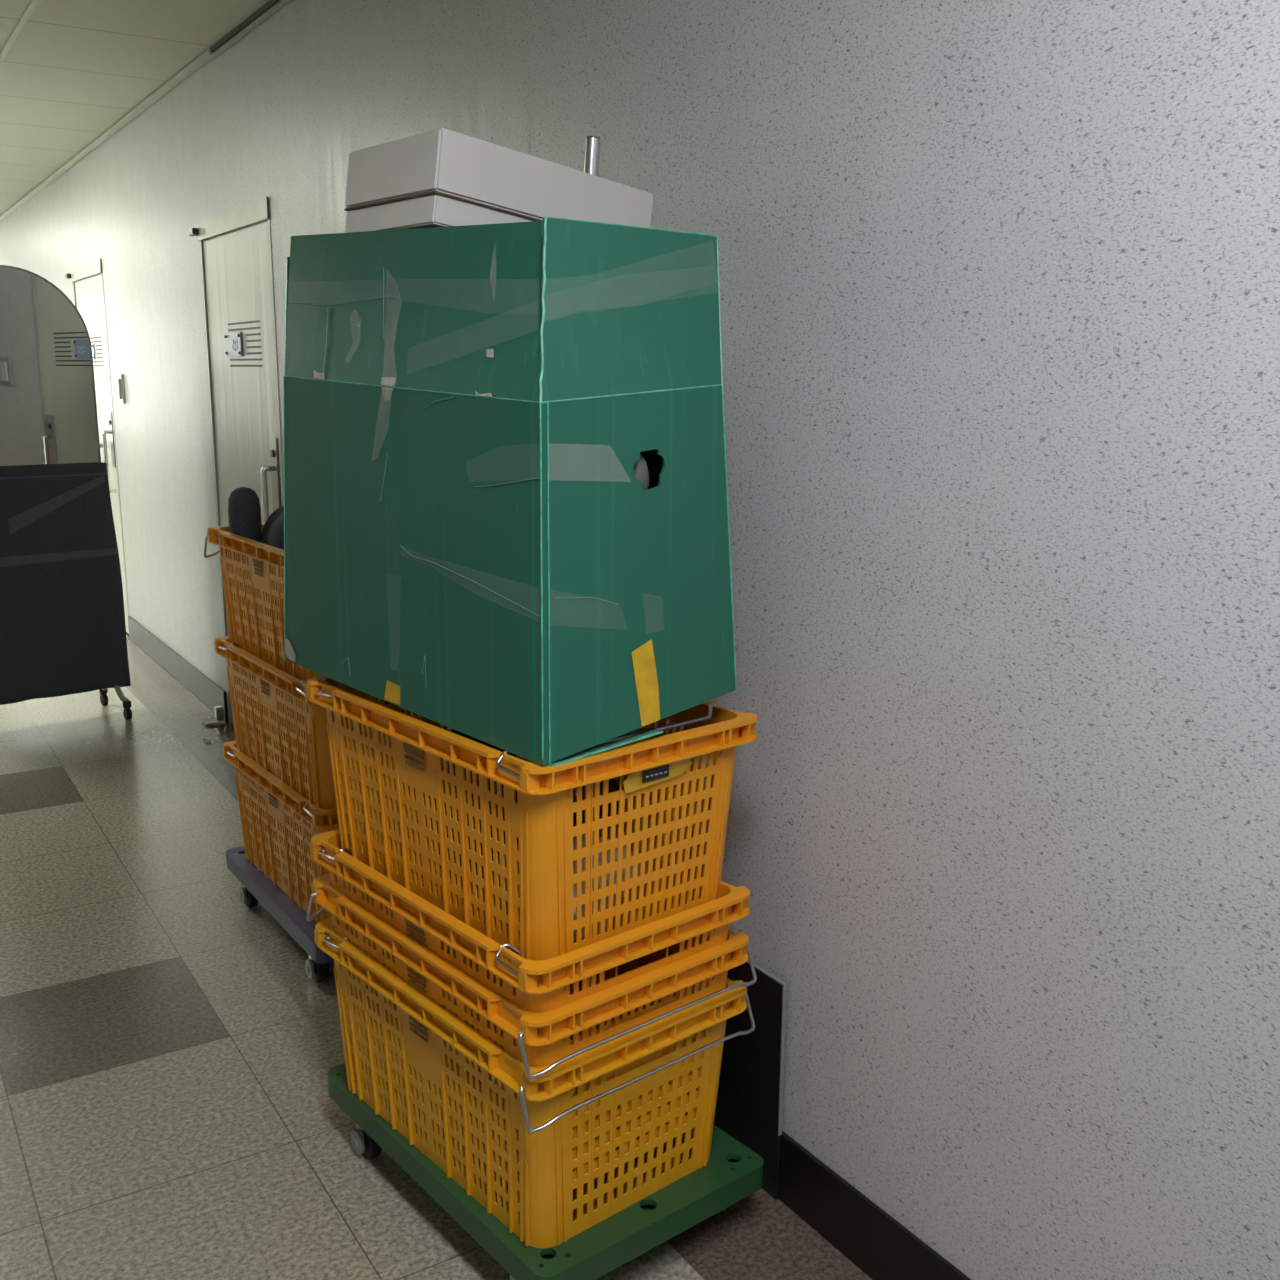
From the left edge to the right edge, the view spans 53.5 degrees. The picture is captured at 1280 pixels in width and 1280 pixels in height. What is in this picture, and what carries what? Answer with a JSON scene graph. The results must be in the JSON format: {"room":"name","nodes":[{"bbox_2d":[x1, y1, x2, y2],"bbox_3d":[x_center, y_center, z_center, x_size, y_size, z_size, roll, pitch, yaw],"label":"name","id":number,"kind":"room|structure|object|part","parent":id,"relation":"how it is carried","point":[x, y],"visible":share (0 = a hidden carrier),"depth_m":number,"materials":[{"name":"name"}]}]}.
{"room":"building corridor","nodes":[
{"label":"building corridor","id":0,"kind":"room"},
{"bbox_2d":[0,0,268,215],"bbox_3d":[-2.870,-2.118,4.344,2.650,0.100,19.000,-7,14,-32],"label":"ceiling","id":1,"kind":"structure","parent":0,"point":[75,69],"depth_m":4.71,"materials":[{"name":"white paint"}]},
{"bbox_2d":[0,0,39,64],"bbox_3d":[-2.360,-2.130,4.674,0.022,0.004,19.000,-7,14,-32],"label":"trim","id":2,"kind":"structure","parent":1,"relation":"attached to","point":[33,4],"depth_m":4.21,"materials":[{"name":"metal"}]},
{"bbox_2d":[0,632,872,1279],"bbox_3d":[-2.845,0.474,4.919,2.550,0.100,19.000,-7,14,-32],"label":"floor","id":3,"kind":"structure","parent":0,"point":[168,1048],"depth_m":2.73,"materials":[{"name":"tile"}]},
{"bbox_2d":[0,265,131,719],"bbox_3d":[-2.477,-0.550,5.094,0.632,1.836,0.350,-10,15,-39],"label":"mirror","id":4,"kind":"object","parent":3,"relation":"on","point":[48,406],"visible":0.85,"depth_m":5.07,"materials":[{"name":"mirror"}]},
{"bbox_3d":[-2.475,-0.613,5.079,0.632,1.707,0.006,-10,15,-39],"label":"frame","id":5,"kind":"part","parent":4,"relation":"part of","materials":[{"name":"metal"}]},
{"bbox_2d":[0,462,130,704],"bbox_3d":[-2.488,-0.231,5.163,0.715,0.949,0.118,-10,15,-39],"label":"cloth","id":6,"kind":"object","parent":4,"relation":"on","point":[63,627],"visible":1,"depth_m":5.20,"materials":[{"name":"black fabric"}]},
{"bbox_2d":[202,705,224,725],"bbox_3d":[-1.781,0.315,5.299,0.080,0.070,0.070,-7,14,-32],"label":"door stop","id":7,"kind":"object","parent":3,"relation":"on","point":[219,710],"visible":1,"depth_m":5.29,"materials":[{"name":"metal"}]},
{"bbox_3d":[-1.781,0.343,5.305,0.080,0.012,0.070,-7,14,-32],"label":"foot plate","id":8,"kind":"part","parent":7,"relation":"part of","materials":[{"name":"silver metal"}]},
{"bbox_2d":[226,846,333,982],"bbox_3d":[-0.767,0.692,3.385,0.455,0.136,0.735,-8,14,-33],"label":"dolly","id":9,"kind":"object","parent":3,"relation":"on","point":[256,887],"visible":0.26,"depth_m":3.20,"materials":[{"name":"purple plastic"}]},
{"bbox_2d":[222,740,411,922],"bbox_3d":[-0.755,0.468,3.328,0.449,0.324,0.693,-8,15,-35],"label":"plastic crate","id":10,"kind":"object","parent":9,"relation":"on","point":[278,824],"visible":0.34,"depth_m":3.19,"materials":[{"name":"plastic"}]},
{"bbox_3d":[-0.592,0.377,3.078,0.443,0.041,0.069,-8,15,-35],"label":"wire handle","id":11,"kind":"part","parent":10,"relation":"part of","materials":[{"name":"metal"}]},
{"bbox_2d":[214,636,448,808],"bbox_3d":[-0.752,0.183,3.250,0.449,0.324,0.693,-8,15,-35],"label":"plastic crate","id":12,"kind":"object","parent":10,"relation":"on","point":[262,694],"visible":0.41,"depth_m":3.07,"materials":[{"name":"plastic"}]},
{"bbox_3d":[-0.912,-0.003,3.442,0.443,0.041,0.069,-8,15,-35],"label":"wire handle","id":13,"kind":"part","parent":12,"relation":"part of","materials":[{"name":"metal"}]},
{"bbox_2d":[204,524,320,683],"bbox_3d":[-0.761,-0.109,3.218,0.466,0.327,0.704,-8,15,-35],"label":"plastic crate","id":14,"kind":"object","parent":12,"relation":"on","point":[254,603],"visible":0.25,"depth_m":3.14,"materials":[{"name":"plastic"}]},
{"bbox_3d":[-0.953,-0.272,3.458,0.466,0.063,0.043,-8,15,-35],"label":"wire handle","id":15,"kind":"part","parent":14,"relation":"part of","materials":[{"name":"metal"}]},
{"bbox_2d":[228,487,261,541],"bbox_3d":[-1.018,-0.255,3.284,0.081,0.281,0.081,-8,15,-35],"label":"fabric","id":16,"kind":"object","parent":14,"relation":"in","point":[244,510],"visible":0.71,"depth_m":3.24,"materials":[{"name":"fabric"}]},
{"bbox_2d":[261,506,283,589],"bbox_3d":[-0.849,-0.160,3.221,0.224,0.350,0.398,-8,15,-35],"label":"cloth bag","id":17,"kind":"object","parent":14,"relation":"in","point":[273,530],"visible":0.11,"depth_m":3.14,"materials":[{"name":"black fabric"}]},
{"bbox_3d":[-0.589,0.093,3.001,0.443,0.041,0.069,-8,15,-35],"label":"wire handle","id":18,"kind":"part","parent":12,"relation":"part of","materials":[{"name":"metal"}]},
{"bbox_2d":[288,699,409,775],"bbox_3d":[-0.752,0.210,3.256,0.300,0.230,0.520,-8,15,-35],"label":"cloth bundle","id":19,"kind":"object","parent":12,"relation":"in","point":[386,702],"visible":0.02,"depth_m":3.12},
{"bbox_2d":[327,1063,762,1279],"bbox_3d":[-0.194,0.923,2.306,0.465,0.139,0.735,-9,15,-38],"label":"dolly","id":20,"kind":"object","parent":3,"relation":"on","point":[733,1172],"visible":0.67,"depth_m":2.06,"materials":[{"name":"plastic"}]},
{"bbox_2d":[314,911,754,1247],"bbox_3d":[-0.205,0.699,2.235,0.466,0.327,0.704,-10,16,-40],"label":"plastic crate","id":21,"kind":"object","parent":20,"relation":"on","point":[546,1208],"visible":0.59,"depth_m":2.02,"materials":[{"name":"plastic"}]},
{"bbox_3d":[-0.388,0.508,2.414,0.443,0.029,0.069,-10,16,-40],"label":"wire handle","id":22,"kind":"part","parent":21,"relation":"part of","materials":[{"name":"metal"}]},
{"bbox_2d":[306,873,756,1181],"bbox_3d":[-0.208,0.617,2.221,0.466,0.320,0.715,-10,16,-40],"label":"plastic crate","id":23,"kind":"object","parent":21,"relation":"on","point":[542,1038],"visible":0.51,"depth_m":1.97,"materials":[{"name":"plastic"}]},
{"bbox_3d":[-0.426,0.454,2.447,0.466,0.063,0.043,-10,16,-40],"label":"wire handle","id":24,"kind":"part","parent":23,"relation":"part of","materials":[{"name":"metal"}]},
{"bbox_2d":[310,811,749,1120],"bbox_3d":[-0.207,0.536,2.203,0.449,0.324,0.693,-10,16,-40],"label":"plastic crate","id":25,"kind":"object","parent":23,"relation":"on","point":[559,981],"visible":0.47,"depth_m":1.96,"materials":[{"name":"plastic"}]},
{"bbox_3d":[-0.387,0.353,2.379,0.443,0.041,0.069,-10,16,-40],"label":"wire handle","id":26,"kind":"part","parent":25,"relation":"part of","materials":[{"name":"metal"}]},
{"bbox_2d":[306,675,756,960],"bbox_3d":[-0.200,0.248,2.152,0.449,0.327,0.693,-10,16,-40],"label":"plastic crate","id":27,"kind":"object","parent":25,"relation":"on","point":[540,924],"visible":0.82,"depth_m":1.94,"materials":[{"name":"plastic"}]},
{"bbox_3d":[-0.380,0.057,2.327,0.443,0.029,0.069,-10,16,-40],"label":"wire handle","id":28,"kind":"part","parent":27,"relation":"part of","materials":[{"name":"metal"}]},
{"bbox_2d":[283,216,736,766],"bbox_3d":[-0.250,-0.279,2.082,0.403,0.770,0.801,-10,16,-41],"label":"plastic box","id":29,"kind":"object","parent":27,"relation":"on","point":[474,547],"visible":1,"depth_m":1.82,"materials":[{"name":"green plastic"}]},
{"bbox_3d":[-0.380,-0.140,1.959,0.007,0.519,0.745,-10,16,-41],"label":"panel","id":30,"kind":"part","parent":29,"relation":"part of","materials":[{"name":"green plastic"}]},
{"bbox_2d":[344,128,652,232],"bbox_3d":[-0.233,-0.708,2.117,0.428,0.191,0.291,-9,15,-39],"label":"box","id":31,"kind":"object","parent":29,"relation":"on","point":[441,177],"visible":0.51,"depth_m":1.96,"materials":[{"name":"white cardboard"}]},
{"bbox_2d":[584,136,599,175],"bbox_3d":[-0.086,-0.804,2.212,0.035,0.136,0.026,-7,14,-32],"label":"tube","id":32,"kind":"object","parent":31,"relation":"on","point":[592,145],"visible":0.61,"depth_m":2.20,"materials":[{"name":"metal"}]},
{"bbox_3d":[-0.236,0.056,2.136,0.401,0.056,0.745,-10,16,-41],"label":"panel","id":33,"kind":"part","parent":29,"relation":"part of","materials":[{"name":"green plastic"}]},
{"bbox_3d":[0.009,-0.104,1.818,0.379,0.512,0.071,-7,14,-32],"label":"panel","id":34,"kind":"part","parent":29,"relation":"part of","materials":[{"name":"green plastic"}]},
{"bbox_2d":[633,454,648,489],"bbox_3d":[-0.006,-0.232,1.811,0.040,0.068,0.035,-7,14,-32],"label":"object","id":35,"kind":"object","parent":29,"relation":"in","point":[640,472],"visible":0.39,"depth_m":1.80,"materials":[{"name":"white"}]},
{"bbox_3d":[-0.118,-0.214,2.188,0.069,0.486,0.743,-10,16,-40],"label":"panel","id":36,"kind":"part","parent":29,"relation":"part of","materials":[{"name":"black plastic"}]},
{"bbox_2d":[403,727,618,886],"bbox_3d":[-0.242,0.266,2.222,0.310,0.242,0.378,-10,16,-40],"label":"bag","id":37,"kind":"object","parent":27,"relation":"in","point":[613,786],"visible":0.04,"depth_m":2.12,"materials":[{"name":"plastic"}]},
{"bbox_2d":[493,834,639,939],"bbox_3d":[-0.115,0.374,1.984,0.199,0.136,0.160,-10,16,-40],"label":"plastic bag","id":38,"kind":"object","parent":27,"relation":"in","point":[583,835],"visible":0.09,"depth_m":1.95,"materials":[{"name":"grey plastic"}]},
{"bbox_3d":[-0.018,0.147,1.916,0.443,0.029,0.069,-10,16,-40],"label":"wire handle","id":39,"kind":"part","parent":27,"relation":"part of","materials":[{"name":"metal"}]},
{"bbox_3d":[-0.025,0.443,1.968,0.443,0.041,0.069,-10,16,-40],"label":"wire handle","id":40,"kind":"part","parent":25,"relation":"part of","materials":[{"name":"metal"}]},
{"bbox_3d":[0.012,0.562,1.948,0.466,0.063,0.043,-10,16,-40],"label":"wire handle","id":41,"kind":"part","parent":23,"relation":"part of","materials":[{"name":"metal"}]},
{"bbox_3d":[0.012,0.647,1.968,0.466,0.063,0.043,-10,16,-40],"label":"wire handle","id":42,"kind":"part","parent":21,"relation":"part of","materials":[{"name":"metal"}]},
{"bbox_3d":[-0.193,0.879,2.297,0.447,0.006,0.717,-9,15,-38],"label":"recess plate","id":43,"kind":"part","parent":20,"relation":"part of","materials":[{"name":"green plastic"}]},
{"bbox_2d":[714,959,786,1199],"bbox_3d":[0.018,0.722,2.583,0.007,0.420,0.858,-7,14,-32],"label":"board","id":44,"kind":"object","parent":3,"relation":"on","point":[749,1104],"visible":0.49,"depth_m":2.28,"materials":[{"name":"plastic"}]},
{"bbox_2d":[0,0,1279,1279],"bbox_3d":[-1.803,-0.954,5.290,0.100,2.555,19.000,-7,14,-32],"label":"wall","id":45,"kind":"structure","parent":0,"point":[999,280],"depth_m":1.78,"materials":[{"name":"paint"}]},
{"bbox_2d":[65,259,128,633],"bbox_3d":[-3.054,-1.075,7.160,0.135,2.003,0.970,-7,14,-32],"label":"door","id":46,"kind":"structure","parent":45,"relation":"in","point":[86,279],"depth_m":6.93,"materials":[{"name":"beige metal"}]},
{"bbox_3d":[-2.832,-1.077,6.818,0.010,0.290,0.080,-7,14,-32],"label":"handle","id":47,"kind":"part","parent":46,"relation":"part of","materials":[{"name":"metal"}]},
{"bbox_2d":[0,48,213,220],"bbox_3d":[-4.224,-2.969,8.645,0.025,0.022,10.150,-7,14,-32],"label":"trim","id":48,"kind":"structure","parent":45,"relation":"attached to","point":[206,56],"depth_m":5.70,"materials":[{"name":"metal"}]},
{"bbox_2d":[116,374,125,403],"bbox_3d":[-2.644,-1.277,6.455,0.022,0.145,0.140,-7,14,-32],"label":"wall switch","id":49,"kind":"object","parent":45,"relation":"attached to","point":[120,387],"visible":1,"depth_m":6.42,"materials":[{"name":"plastic"}]},
{"bbox_2d":[128,616,227,721],"bbox_3d":[-2.262,0.105,6.129,0.012,0.130,1.960,-7,14,-32],"label":"baseboard","id":50,"kind":"structure","parent":45,"relation":"attached to","point":[195,681],"depth_m":5.97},
{"bbox_2d":[188,196,283,723],"bbox_3d":[-1.475,-0.557,4.758,0.110,2.003,0.970,-7,14,-32],"label":"door","id":51,"kind":"structure","parent":45,"relation":"in","point":[235,246],"depth_m":4.61,"materials":[{"name":"beige metal"}]},
{"bbox_3d":[-1.264,-0.557,4.410,0.010,0.290,0.080,-7,14,-32],"label":"handle","id":52,"kind":"part","parent":51,"relation":"part of","materials":[{"name":"metal"}]},
{"bbox_2d":[211,0,279,51],"bbox_3d":[0.880,-1.285,0.811,0.019,0.017,8.850,-7,14,-32],"label":"trim","id":53,"kind":"structure","parent":45,"relation":"attached to","point":[270,3],"depth_m":4.11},
{"bbox_2d":[213,0,290,57],"bbox_3d":[0.881,-1.268,0.816,0.015,0.014,8.850,-7,14,-32],"label":"trim","id":54,"kind":"structure","parent":45,"relation":"attached to","point":[281,3],"depth_m":4.08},
{"bbox_2d":[778,1131,970,1279],"bbox_3d":[1.011,1.190,1.103,0.012,0.130,8.310,-7,14,-32],"label":"baseboard","id":55,"kind":"structure","parent":45,"relation":"attached to","point":[867,1235],"depth_m":2.10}
]}

